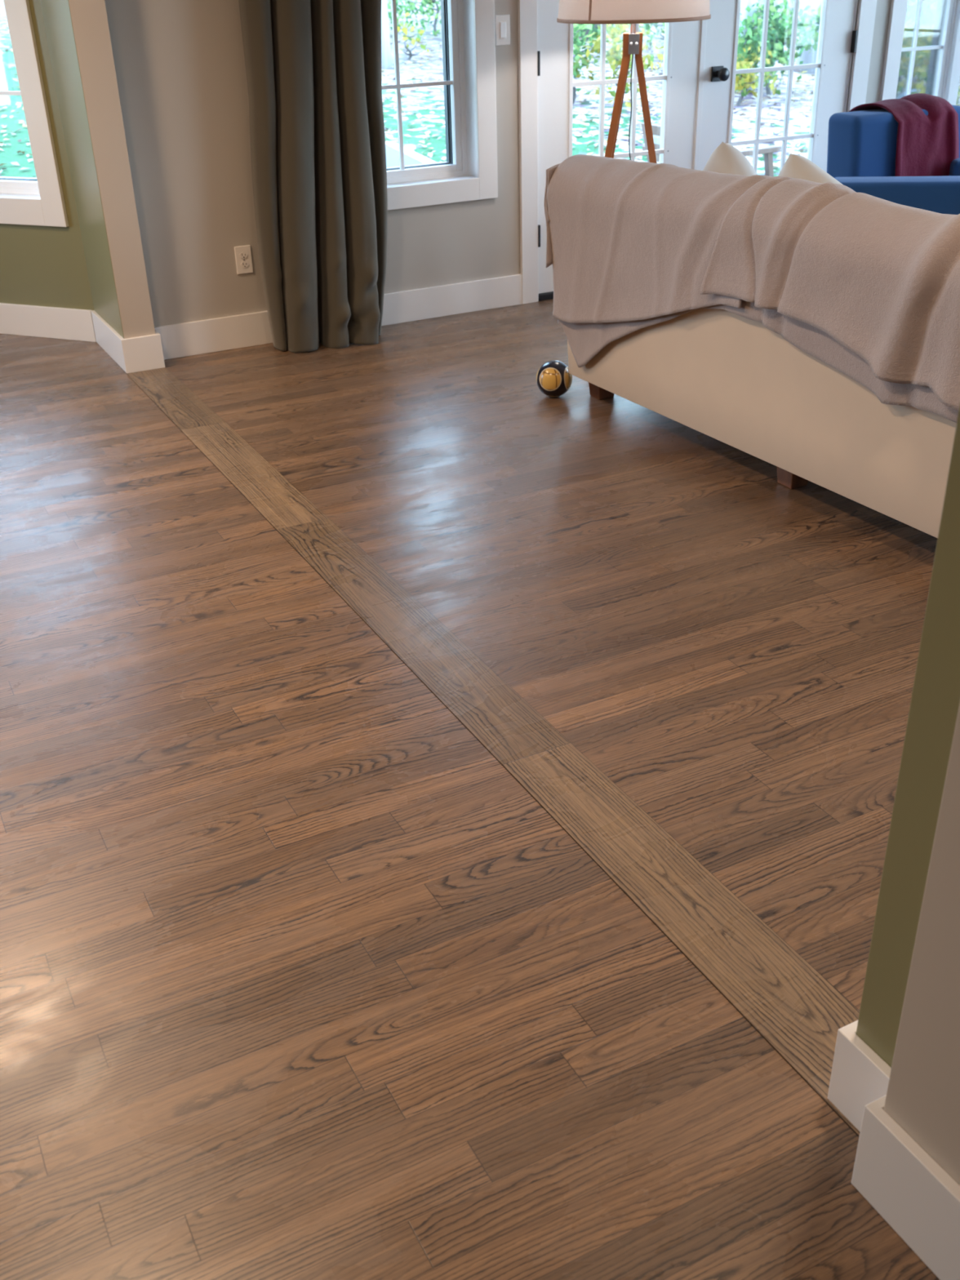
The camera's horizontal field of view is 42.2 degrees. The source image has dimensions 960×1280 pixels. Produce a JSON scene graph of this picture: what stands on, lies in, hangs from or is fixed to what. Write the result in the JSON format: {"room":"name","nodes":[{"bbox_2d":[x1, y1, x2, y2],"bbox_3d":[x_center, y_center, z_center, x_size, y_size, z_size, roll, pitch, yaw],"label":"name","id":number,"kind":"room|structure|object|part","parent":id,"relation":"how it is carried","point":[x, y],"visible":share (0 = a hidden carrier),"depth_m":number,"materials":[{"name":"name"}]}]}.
{"room":"living room","nodes":[
{"label":"living room","id":0,"kind":"room"},
{"bbox_2d":[0,0,93,310],"bbox_3d":[-2.448,-2.665,5.378,1.510,2.620,0.160,9,31,19],"label":"wall","id":1,"kind":"structure","parent":0,"point":[40,265],"depth_m":5.58,"materials":[{"name":"green paint"}]},
{"bbox_2d":[0,0,68,226],"bbox_3d":[-2.430,-2.689,5.364,1.361,1.662,0.209,9,31,19],"label":"window","id":2,"kind":"structure","parent":1,"relation":"in","point":[27,201],"depth_m":5.33,"materials":[{"name":"white paint"}]},
{"bbox_3d":[-2.415,-2.708,5.398,1.093,1.402,0.040,9,31,19],"label":"sash","id":3,"kind":"part","parent":2,"relation":"part of","materials":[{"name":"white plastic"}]},
{"bbox_3d":[-2.415,-2.708,5.398,1.145,1.446,0.055,9,31,19],"label":"frame","id":4,"kind":"part","parent":2,"relation":"part of","materials":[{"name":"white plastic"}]},
{"bbox_2d":[0,302,96,342],"bbox_3d":[-2.457,-1.541,5.906,1.510,0.143,0.016,9,31,19],"label":"baseboard","id":5,"kind":"structure","parent":1,"relation":"attached to","point":[55,322],"depth_m":5.74,"materials":[{"name":"white paint"}]},
{"bbox_2d":[40,0,151,338],"bbox_3d":[-1.575,-2.417,4.880,0.160,2.620,0.578,-15,32,-23],"label":"wall","id":6,"kind":"structure","parent":0,"point":[56,14],"depth_m":5.07,"materials":[{"name":"green paint"}]},
{"bbox_2d":[91,310,164,373],"bbox_3d":[-1.549,-1.323,5.460,0.164,0.143,0.584,-15,32,-23],"label":"baseboard","id":7,"kind":"structure","parent":6,"relation":"attached to","point":[144,353],"depth_m":5.25,"materials":[{"name":"white paint"}]},
{"bbox_2d":[68,0,155,338],"bbox_3d":[-1.480,-2.318,4.694,0.132,2.620,0.120,-15,32,-23],"label":"wall","id":8,"kind":"structure","parent":0,"point":[90,22],"depth_m":4.88,"materials":[{"name":"beige paint"}]},
{"bbox_2d":[0,298,939,1279],"bbox_3d":[0.239,0.165,2.929,10.850,0.120,9.730,-15,32,-23],"label":"floor","id":9,"kind":"structure","parent":0,"point":[300,980],"depth_m":2.46,"materials":[{"name":"brown wood"}]},
{"bbox_2d":[126,366,860,1136],"bbox_3d":[-0.395,-0.224,3.543,0.169,0.001,4.500,-15,32,-23],"label":"transition strip","id":10,"kind":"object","parent":9,"relation":"on","point":[796,1009],"depth_m":2.56,"materials":[{"name":"brown wood"}]},
{"bbox_2d":[536,360,572,396],"bbox_3d":[0.285,-1.005,4.785,0.139,0.139,0.139,-15,32,-23],"label":"ball","id":11,"kind":"object","parent":9,"relation":"on","point":[553,379],"visible":0.96,"depth_m":4.74,"materials":[{"name":"black plastic"}]},
{"bbox_2d":[556,0,711,163],"bbox_3d":[0.645,-2.153,5.364,0.630,1.585,0.630,10,31,20],"label":"floor lamp","id":12,"kind":"object","parent":9,"relation":"on","point":[633,12],"visible":0.78,"depth_m":4.96,"materials":[{"name":"orange wood"}]},
{"bbox_3d":[0.521,-1.947,5.386,0.285,1.209,0.044,-19,33,-28],"label":"leg","id":13,"kind":"part","parent":12,"relation":"part of","materials":[{"name":"orange wood"}]},
{"bbox_3d":[0.557,-2.044,5.560,0.043,1.209,0.288,-21,34,-31],"label":"leg","id":14,"kind":"part","parent":12,"relation":"part of","materials":[{"name":"orange wood"}]},
{"bbox_3d":[0.588,-2.030,5.613,0.073,1.125,0.391,-8,29,-11],"label":"power cord","id":15,"kind":"part","parent":12,"relation":"part of","materials":[{"name":"grey plastic"}]},
{"bbox_3d":[0.631,-2.621,5.106,0.022,0.295,0.022,-15,32,-23],"label":"stem","id":16,"kind":"part","parent":12,"relation":"part of","materials":[{"name":"grey metal"}]},
{"bbox_3d":[0.629,-2.700,5.063,0.624,0.315,0.624,-15,32,-23],"label":"lamp shade","id":17,"kind":"part","parent":12,"relation":"part of","materials":[{"name":"fabric"}]},
{"bbox_3d":[0.638,-2.475,5.167,0.044,0.076,0.058,2,29,6],"label":"hub plate","id":18,"kind":"part","parent":12,"relation":"part of","materials":[{"name":"grey metal"}]},
{"bbox_3d":[0.779,-1.985,5.440,0.237,1.207,0.034,2,29,6],"label":"leg","id":19,"kind":"part","parent":12,"relation":"part of","materials":[{"name":"orange wood"}]},
{"bbox_2d":[567,308,956,537],"bbox_3d":[1.242,-0.955,3.882,0.997,0.874,2.230,-15,32,-23],"label":"sofa","id":20,"kind":"object","parent":9,"relation":"on","point":[723,375],"visible":0.42,"depth_m":3.72,"materials":[{"name":"beige fabric"}]},
{"bbox_3d":[0.469,-0.990,4.774,0.089,0.115,0.089,-15,32,-23],"label":"leg","id":21,"kind":"part","parent":20,"relation":"part of","materials":[{"name":"brown wood"}]},
{"bbox_2d":[702,141,757,176],"bbox_3d":[0.862,-1.338,4.207,0.269,0.658,0.662,-18,33,-26],"label":"throw pillow","id":22,"kind":"object","parent":20,"relation":"on","point":[726,158],"visible":0.08,"depth_m":4.02,"materials":[{"name":"beige fabric"}]},
{"bbox_2d":[543,154,959,422],"bbox_3d":[0.893,-0.983,3.715,0.323,0.788,2.260,-16,32,-24],"label":"throw blanket","id":23,"kind":"object","parent":20,"relation":"on","point":[866,286],"visible":1,"depth_m":3.53,"materials":[{"name":"beige fabric"}]},
{"bbox_3d":[0.994,-0.547,3.940,0.089,0.115,0.089,-15,32,-23],"label":"leg","id":24,"kind":"part","parent":20,"relation":"part of","materials":[{"name":"brown wood"}]},
{"bbox_2d":[777,153,842,184],"bbox_3d":[1.063,-1.194,3.873,0.262,0.600,0.614,-26,37,-36],"label":"throw pillow","id":25,"kind":"object","parent":20,"relation":"on","point":[797,166],"visible":0.08,"depth_m":3.73,"materials":[{"name":"beige fabric"}]},
{"bbox_2d":[826,104,959,214],"bbox_3d":[2.083,-2.017,5.823,0.980,0.822,0.957,2,29,6],"label":"armchair","id":26,"kind":"object","parent":9,"relation":"on","point":[862,144],"visible":0.25,"depth_m":5.68,"materials":[{"name":"blue fabric"}]},
{"bbox_3d":[1.976,-2.246,5.934,0.695,0.522,0.254,-15,32,-23],"label":"backrest","id":27,"kind":"part","parent":26,"relation":"part of","materials":[{"name":"blue fabric"}]},
{"bbox_3d":[1.982,-1.798,5.513,0.860,0.463,0.185,2,29,6],"label":"armrest","id":28,"kind":"part","parent":26,"relation":"part of","materials":[{"name":"blue fabric"}]},
{"bbox_2d":[848,93,959,176],"bbox_3d":[1.997,-2.282,5.931,0.498,0.568,0.342,-15,32,-23],"label":"throw blanket","id":29,"kind":"object","parent":26,"relation":"on","point":[927,145],"visible":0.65,"depth_m":5.81,"materials":[{"name":"red fabric"}]},
{"bbox_3d":[2.414,-2.063,5.975,0.360,0.460,0.140,2,29,6],"label":"armrest","id":30,"kind":"part","parent":26,"relation":"part of","materials":[{"name":"blue fabric"}]},
{"bbox_2d":[105,0,891,327],"bbox_3d":[0.941,-3.055,5.907,5.700,2.620,0.160,-15,32,-23],"label":"wall","id":31,"kind":"structure","parent":0,"point":[180,64],"depth_m":5.23,"materials":[{"name":"grey paint"}]},
{"bbox_2d":[234,244,253,274],"bbox_3d":[-1.022,-1.646,5.391,0.072,0.117,0.011,-15,32,-23],"label":"wall outlet","id":32,"kind":"object","parent":31,"relation":"attached to","point":[243,259],"visible":1,"depth_m":5.39,"materials":[{"name":"white plastic"}]},
{"bbox_2d":[240,252,247,258],"bbox_3d":[-1.021,-1.661,5.379,0.033,0.028,0.002,-15,32,-23],"label":"receptacle","id":33,"kind":"object","parent":32,"relation":"attached to","point":[242,255],"depth_m":5.38,"materials":[{"name":"grey plastic"}]},
{"bbox_2d":[240,261,248,267],"bbox_3d":[-1.020,-1.627,5.397,0.033,0.028,0.002,-15,32,-23],"label":"receptacle","id":34,"kind":"object","parent":32,"relation":"attached to","point":[243,264],"depth_m":5.40,"materials":[{"name":"grey plastic"}]},
{"bbox_2d":[238,0,387,352],"bbox_3d":[-0.649,-2.347,5.035,0.627,2.304,0.259,-15,32,-23],"label":"curtain","id":35,"kind":"object","parent":31,"relation":"hanging from","point":[313,67],"visible":1,"depth_m":5.18,"materials":[{"name":"fabric"}]},
{"bbox_2d":[154,274,522,359],"bbox_3d":[0.997,-1.929,6.427,5.437,0.143,0.016,-15,32,-23],"label":"baseboard","id":36,"kind":"structure","parent":31,"relation":"attached to","point":[252,329],"depth_m":5.79,"materials":[{"name":"white paint"}]},
{"bbox_2d":[382,0,497,210],"bbox_3d":[-0.451,-2.697,5.284,1.051,1.641,0.209,-15,32,-23],"label":"window","id":37,"kind":"structure","parent":31,"relation":"in","point":[468,172],"depth_m":5.62,"materials":[{"name":"white paint"}]},
{"bbox_3d":[-0.471,-2.715,5.317,0.815,1.413,0.040,-15,32,-23],"label":"sash","id":38,"kind":"part","parent":37,"relation":"part of","materials":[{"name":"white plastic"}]},
{"bbox_3d":[-0.471,-2.715,5.317,0.867,1.457,0.055,-15,32,-23],"label":"frame","id":39,"kind":"part","parent":37,"relation":"part of","materials":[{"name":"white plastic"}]},
{"bbox_2d":[494,14,510,45],"bbox_3d":[0.101,-2.692,5.495,0.072,0.121,0.012,-15,32,-23],"label":"light switch","id":40,"kind":"object","parent":31,"relation":"attached to","point":[502,21],"visible":1,"depth_m":5.49,"materials":[{"name":"white plastic"}]},
{"bbox_3d":[0.101,-2.691,5.495,0.033,0.068,0.002,-15,32,-23],"label":"rocker frame","id":41,"kind":"part","parent":40,"relation":"part of","materials":[{"name":"white plastic"}]},
{"bbox_2d":[538,291,553,301],"bbox_3d":[1.077,-1.946,6.570,1.876,0.030,0.172,-15,32,-23],"label":"door threshold","id":42,"kind":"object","parent":31,"relation":"attached to","point":[546,295],"depth_m":6.15,"materials":[{"name":"black metal"}]},
{"bbox_2d":[537,0,706,293],"bbox_3d":[0.663,-2.707,5.841,0.941,2.020,0.070,-15,32,-23],"label":"door","id":43,"kind":"structure","parent":31,"relation":"in","point":[684,46],"depth_m":5.92,"materials":[{"name":"white paint"}]},
{"bbox_2d":[517,0,876,304],"bbox_3d":[1.095,-2.841,5.997,2.072,2.150,0.020,-15,32,-23],"label":"trim","id":44,"kind":"structure","parent":31,"relation":"attached to","point":[526,9],"depth_m":5.87,"materials":[{"name":"white paint"}]},
{"bbox_2d":[698,0,857,173],"bbox_3d":[1.503,-2.925,6.192,0.934,2.020,0.114,-15,32,-23],"label":"door","id":45,"kind":"structure","parent":31,"relation":"in","point":[837,39],"depth_m":6.26,"materials":[{"name":"white paint"}]},
{"bbox_3d":[1.159,-2.767,6.085,0.068,0.068,0.010,-15,32,-23],"label":"knob plate","id":46,"kind":"part","parent":45,"relation":"part of","materials":[{"name":"black metal"}]},
{"bbox_3d":[1.176,-2.752,6.057,0.060,0.060,0.062,-15,32,-23],"label":"knob","id":47,"kind":"part","parent":45,"relation":"part of","materials":[{"name":"black metal"}]},
{"bbox_2d":[844,0,858,111],"bbox_3d":[1.055,-2.835,6.072,1.886,2.068,0.130,-15,32,-23],"label":"trim","id":48,"kind":"structure","parent":31,"relation":"attached to","point":[856,2],"depth_m":6.43,"materials":[{"name":"white paint"}]},
{"bbox_2d":[879,0,959,106],"bbox_3d":[2.632,-3.540,6.653,1.282,1.641,0.209,-15,32,-23],"label":"window","id":49,"kind":"structure","parent":31,"relation":"in","point":[922,52],"depth_m":6.74,"materials":[{"name":"white paint"}]},
{"bbox_3d":[2.676,-3.500,6.579,1.282,1.641,0.019,-15,32,-23],"label":"casing","id":50,"kind":"part","parent":49,"relation":"part of","materials":[{"name":"white paint"}]},
{"bbox_3d":[2.343,-3.485,6.569,0.403,1.377,0.004,-15,32,-23],"label":"glass","id":51,"kind":"part","parent":49,"relation":"part of","materials":[{"name":"clear glass"}]},
{"bbox_3d":[2.345,-3.484,6.567,0.441,1.413,0.040,-15,32,-23],"label":"sash","id":52,"kind":"part","parent":49,"relation":"part of","materials":[{"name":"white plastic"}]},
{"bbox_3d":[2.345,-3.484,6.567,0.493,1.457,0.055,-15,32,-23],"label":"frame","id":53,"kind":"part","parent":49,"relation":"part of","materials":[{"name":"white plastic"}]},
{"bbox_3d":[2.849,-3.622,6.791,0.513,1.413,0.040,-15,32,-23],"label":"sash","id":54,"kind":"part","parent":49,"relation":"part of","materials":[{"name":"white plastic"}]},
{"bbox_3d":[2.848,-3.623,6.793,0.475,1.377,0.004,-15,32,-23],"label":"glass","id":55,"kind":"part","parent":49,"relation":"part of","materials":[{"name":"clear glass"}]},
{"bbox_2d":[855,405,959,1067],"bbox_3d":[0.591,-0.455,1.191,0.133,2.620,0.119,-15,32,-23],"label":"wall","id":56,"kind":"structure","parent":0,"point":[935,702],"depth_m":1.53,"materials":[{"name":"green paint"}]},
{"bbox_2d":[827,1020,891,1131],"bbox_3d":[0.609,0.627,1.795,0.150,0.142,0.127,-15,32,-23],"label":"baseboard","id":57,"kind":"structure","parent":56,"relation":"attached to","point":[860,1077],"depth_m":1.77,"materials":[{"name":"white paint"}]},
{"bbox_2d":[883,703,959,1185],"bbox_3d":[1.399,0.279,-0.188,0.262,2.620,3.383,-15,32,-23],"label":"wall","id":58,"kind":"structure","parent":0,"point":[922,1096],"depth_m":1.50,"materials":[{"name":"beige paint"}]},
{"bbox_2d":[851,1094,959,1279],"bbox_3d":[1.326,1.383,0.367,0.070,0.155,3.399,-15,32,-23],"label":"baseboard","id":59,"kind":"structure","parent":58,"relation":"attached to","point":[918,1199],"depth_m":1.60,"materials":[{"name":"white paint"}]},
{"label":"outside","id":60,"kind":"structure","parent":0,"visible":0},
{"bbox_2d":[0,0,814,177],"bbox_3d":[2.378,-11.797,20.407,54.000,4.907,63.600,-15,32,-23],"label":"ground","id":61,"kind":"structure","parent":60,"point":[10,154],"depth_m":13.87,"materials":[{"name":"green plant"}]},
{"bbox_2d":[381,0,391,68],"bbox_3d":[-1.175,-12.445,14.648,5.450,10.541,5.541,-4,29,-5],"label":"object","id":62,"kind":"object","parent":61,"relation":"on","point":[386,60],"visible":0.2,"depth_m":16.57,"materials":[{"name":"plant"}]},
{"bbox_2d":[0,0,814,177],"bbox_3d":[4.869,-8.047,16.966,25.332,1.257,17.129,-15,32,-23],"label":"fallen leaves","id":63,"kind":"object","parent":61,"relation":"on","point":[769,133],"visible":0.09,"depth_m":13.52,"materials":[{"name":"green plant"}]},
{"bbox_2d":[385,142,436,167],"bbox_3d":[-1.163,-2.793,8.179,1.630,0.647,1.320,-10,30,-15],"label":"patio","id":64,"kind":"structure","parent":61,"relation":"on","point":[411,157],"depth_m":8.12,"materials":[{"name":"white concrete"}]},
{"bbox_2d":[396,12,429,60],"bbox_3d":[-0.970,-8.298,17.255,0.508,0.718,0.626,1,29,5],"label":"bush","id":65,"kind":"object","parent":61,"relation":"on","point":[404,29],"visible":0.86,"depth_m":17.20,"materials":[{"name":"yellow plant"}]},
{"bbox_2d":[386,0,441,40],"bbox_3d":[-0.988,-10.187,19.305,3.653,1.694,3.413,14,32,26],"label":"bush","id":66,"kind":"object","parent":61,"relation":"on","point":[412,4],"visible":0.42,"depth_m":19.22,"materials":[{"name":"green plant"}]},
{"bbox_2d":[576,24,599,40],"bbox_3d":[1.500,-14.741,16.251,8.459,12.635,7.832,-15,32,-23],"label":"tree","id":67,"kind":"object","parent":61,"relation":"on","point":[595,25],"visible":0.02,"depth_m":18.87,"materials":[{"name":"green plant"}]},
{"bbox_2d":[573,23,622,103],"bbox_3d":[0.882,-6.556,13.943,1.090,1.220,1.286,-27,37,-38],"label":"bush","id":68,"kind":"object","parent":61,"relation":"on","point":[577,42],"visible":0.27,"depth_m":13.69,"materials":[{"name":"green plant"}]},
{"bbox_2d":[573,23,663,110],"bbox_3d":[1.529,-6.249,13.436,1.129,1.202,0.932,-15,32,-23],"label":"bush","id":69,"kind":"object","parent":61,"relation":"on","point":[615,53],"visible":0.45,"depth_m":13.42,"materials":[{"name":"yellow plant"}]},
{"bbox_2d":[591,22,665,60],"bbox_3d":[2.674,-8.771,17.283,2.260,1.420,2.411,15,33,27],"label":"bush","id":70,"kind":"object","parent":61,"relation":"on","point":[646,26],"visible":0.06,"depth_m":17.31,"materials":[{"name":"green plant"}]},
{"bbox_2d":[640,122,782,177],"bbox_3d":[1.621,-3.282,8.914,0.798,0.789,0.725,-14,31,-21],"label":"garden chair","id":71,"kind":"object","parent":61,"relation":"on","point":[768,151],"visible":0.14,"depth_m":8.69,"materials":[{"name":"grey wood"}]},
{"bbox_3d":[1.345,-3.346,8.731,0.149,0.487,0.600,-14,31,-21],"label":"backrest","id":72,"kind":"part","parent":71,"relation":"part of","materials":[{"name":"white wood"}]},
{"bbox_2d":[653,134,660,144],"bbox_3d":[1.371,-3.396,8.718,0.178,0.314,0.560,-14,31,-21],"label":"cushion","id":73,"kind":"object","parent":71,"relation":"on","point":[656,138],"depth_m":8.74,"materials":[{"name":"white fabric"}]},
{"bbox_3d":[1.788,-3.348,8.567,0.721,0.055,0.085,-14,31,-21],"label":"armrest","id":74,"kind":"part","parent":71,"relation":"part of","materials":[{"name":"white wood"}]},
{"bbox_2d":[756,169,764,175],"bbox_3d":[1.673,-3.314,8.925,0.580,0.100,0.560,-14,31,-21],"label":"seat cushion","id":75,"kind":"object","parent":71,"relation":"on","point":[759,172],"depth_m":8.78,"materials":[{"name":"white fabric"}]},
{"bbox_3d":[2.057,-3.143,8.822,0.138,0.606,0.050,-14,31,-21],"label":"leg","id":76,"kind":"part","parent":71,"relation":"part of","materials":[{"name":"white wood"}]},
{"bbox_2d":[735,0,758,92],"bbox_3d":[2.837,-11.335,12.589,5.844,10.780,7.504,18,35,32],"label":"tree","id":77,"kind":"object","parent":61,"relation":"on","point":[744,3],"visible":0.04,"depth_m":14.39,"materials":[{"name":"green plant"}]},
{"bbox_2d":[734,45,780,106],"bbox_3d":[2.952,-6.211,13.848,0.819,0.713,0.993,16,33,28],"label":"bush","id":78,"kind":"object","parent":61,"relation":"on","point":[744,81],"visible":0.59,"depth_m":13.67,"materials":[{"name":"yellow plant"}]},
{"bbox_2d":[734,0,821,94],"bbox_3d":[3.304,-6.936,14.402,1.496,1.363,1.722,-15,32,-23],"label":"tree","id":79,"kind":"object","parent":61,"relation":"on","point":[779,34],"visible":0.59,"depth_m":14.07,"materials":[{"name":"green plant"}]},
{"bbox_2d":[795,0,822,74],"bbox_3d":[5.032,-12.848,13.714,7.476,12.118,6.803,-5,29,-6],"label":"tree","id":80,"kind":"object","parent":61,"relation":"on","point":[807,59],"visible":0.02,"depth_m":15.94,"materials":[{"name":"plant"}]}
]}

